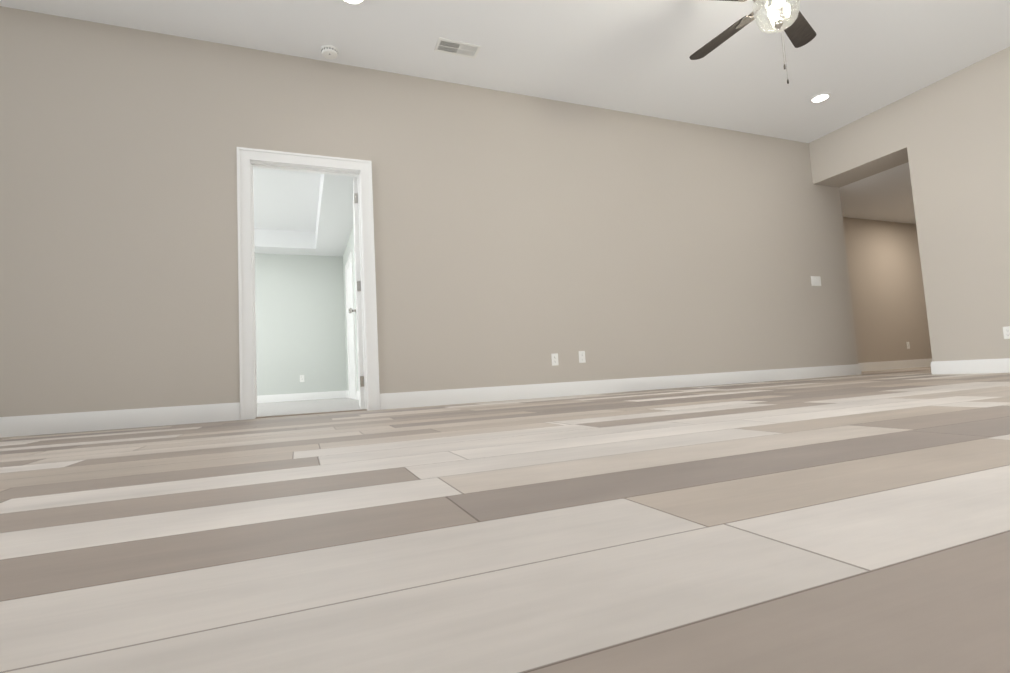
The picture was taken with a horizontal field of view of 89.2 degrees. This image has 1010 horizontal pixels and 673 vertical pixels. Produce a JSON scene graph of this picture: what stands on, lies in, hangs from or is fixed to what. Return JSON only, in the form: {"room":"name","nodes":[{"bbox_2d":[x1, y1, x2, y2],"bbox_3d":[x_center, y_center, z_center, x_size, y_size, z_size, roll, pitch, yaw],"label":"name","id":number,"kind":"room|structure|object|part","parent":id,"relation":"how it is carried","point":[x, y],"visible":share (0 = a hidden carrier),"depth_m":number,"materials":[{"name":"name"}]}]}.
{"room":"empty living room","nodes":[
{"label":"empty living room","id":0,"kind":"room"},
{"bbox_2d":[255,398,366,418],"bbox_3d":[-3.822,0.893,5.684,4.350,0.062,4.668,-1,-5,-22],"label":"floor","id":1,"kind":"structure","parent":0,"point":[296,408],"depth_m":5.23,"materials":[{"name":"beige"}]},
{"bbox_2d":[0,367,1009,672],"bbox_3d":[3.392,0.277,2.798,15.000,0.050,7.940,-1,-5,-22],"label":"floor","id":2,"kind":"structure","parent":0,"point":[854,523],"depth_m":0.69,"materials":[{"name":"brown wood"}]},
{"bbox_2d":[0,6,1009,416],"bbox_3d":[2.475,-1.053,4.599,15.540,2.980,11.940,-1,-5,-22],"label":"wall","id":3,"kind":"structure","parent":0,"point":[518,238],"depth_m":4.78,"materials":[{"name":"beige paint"}]},
{"bbox_2d":[237,147,379,419],"bbox_3d":[-1.604,-0.435,4.212,1.036,2.133,0.164,-1,-5,-22],"label":"door frame","id":4,"kind":"structure","parent":3,"relation":"attached to","point":[249,160],"depth_m":4.18,"materials":[{"name":"white wood"}]},
{"bbox_2d":[348,177,364,408],"bbox_3d":[-1.345,-0.357,4.811,0.184,2.020,0.878,-1,-5,-22],"label":"door","id":5,"kind":"structure","parent":3,"relation":"in","point":[357,310],"depth_m":4.44,"materials":[{"name":"white wood"}]},
{"bbox_3d":[-1.247,-0.417,4.407,0.046,1.697,0.048,-1,-5,-22],"label":"door hinges","id":6,"kind":"part","parent":5,"relation":"part of","materials":[{"name":"silver metal"}]},
{"bbox_2d":[0,358,1009,437],"bbox_3d":[2.095,0.479,5.628,15.300,0.133,9.230,-1,-5,-22],"label":"baseboard","id":7,"kind":"structure","parent":3,"relation":"attached to","point":[15,426],"depth_m":4.72,"materials":[{"name":"white"}]},
{"bbox_2d":[551,353,558,365],"bbox_3d":[0.480,0.221,4.911,0.070,0.115,0.007,-1,-5,-22],"label":"electrical outlet","id":8,"kind":"object","parent":3,"relation":"attached to","point":[554,357],"visible":1,"depth_m":4.91,"materials":[{"name":"white plastic"}]},
{"bbox_2d":[579,351,585,362],"bbox_3d":[0.758,0.200,5.024,0.070,0.115,0.007,-1,-5,-22],"label":"electrical outlet","id":9,"kind":"object","parent":3,"relation":"attached to","point":[582,357],"visible":1,"depth_m":5.02,"materials":[{"name":"white plastic"}]},
{"bbox_2d":[811,276,820,285],"bbox_3d":[3.867,-0.689,6.357,0.166,0.120,0.012,-1,-5,-22],"label":"switch plate","id":10,"kind":"object","parent":3,"relation":"attached to","point":[815,280],"visible":1,"depth_m":6.35,"materials":[{"name":"white plastic"}]},
{"bbox_2d":[1003,326,1009,338],"bbox_3d":[4.666,-0.036,4.746,0.007,0.115,0.070,-1,-5,-22],"label":"electrical outlet","id":11,"kind":"object","parent":3,"relation":"attached to","point":[1006,331],"visible":1,"depth_m":4.75,"materials":[{"name":"white plastic"}]},
{"bbox_2d":[0,0,1009,255],"bbox_3d":[2.407,-2.292,4.696,15.300,0.590,11.700,-1,-5,-22],"label":"ceiling","id":12,"kind":"structure","parent":0,"point":[858,58],"depth_m":4.51,"materials":[{"name":"paint"}]},
{"bbox_2d":[320,45,337,58],"bbox_3d":[-1.449,-2.341,4.228,0.140,0.046,0.140,-1,-5,-22],"label":"smoke detector","id":13,"kind":"object","parent":12,"relation":"attached to","point":[329,52],"visible":1,"depth_m":4.20,"materials":[{"name":"white plastic"}]},
{"bbox_2d":[341,0,365,5],"bbox_3d":[-1.087,-2.426,3.646,0.196,0.007,0.196,-1,-5,-22],"label":"recessed light","id":14,"kind":"object","parent":12,"relation":"in","point":[355,2],"visible":1,"depth_m":3.71,"materials":[{"name":"white"}]},
{"bbox_2d":[434,38,480,58],"bbox_3d":[-0.397,-2.413,4.289,0.360,0.007,0.170,-1,-5,-22],"label":"ceiling vent","id":15,"kind":"object","parent":12,"relation":"in","point":[453,47],"visible":1,"depth_m":4.29,"materials":[{"name":"white metal"}]},
{"bbox_2d":[689,0,815,83],"bbox_3d":[1.655,-2.109,3.213,1.271,1.004,1.246,-1,-5,-22],"label":"fan","id":16,"kind":"object","parent":12,"relation":"hanging from","point":[793,24],"visible":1,"depth_m":3.29,"materials":[{"name":"wood"}]},
{"bbox_2d":[810,93,830,102],"bbox_3d":[3.345,-2.528,5.431,0.196,0.007,0.196,-1,-5,-22],"label":"recessed light","id":17,"kind":"object","parent":12,"relation":"in","point":[822,97],"visible":1,"depth_m":5.42,"materials":[{"name":"white"}]}
]}

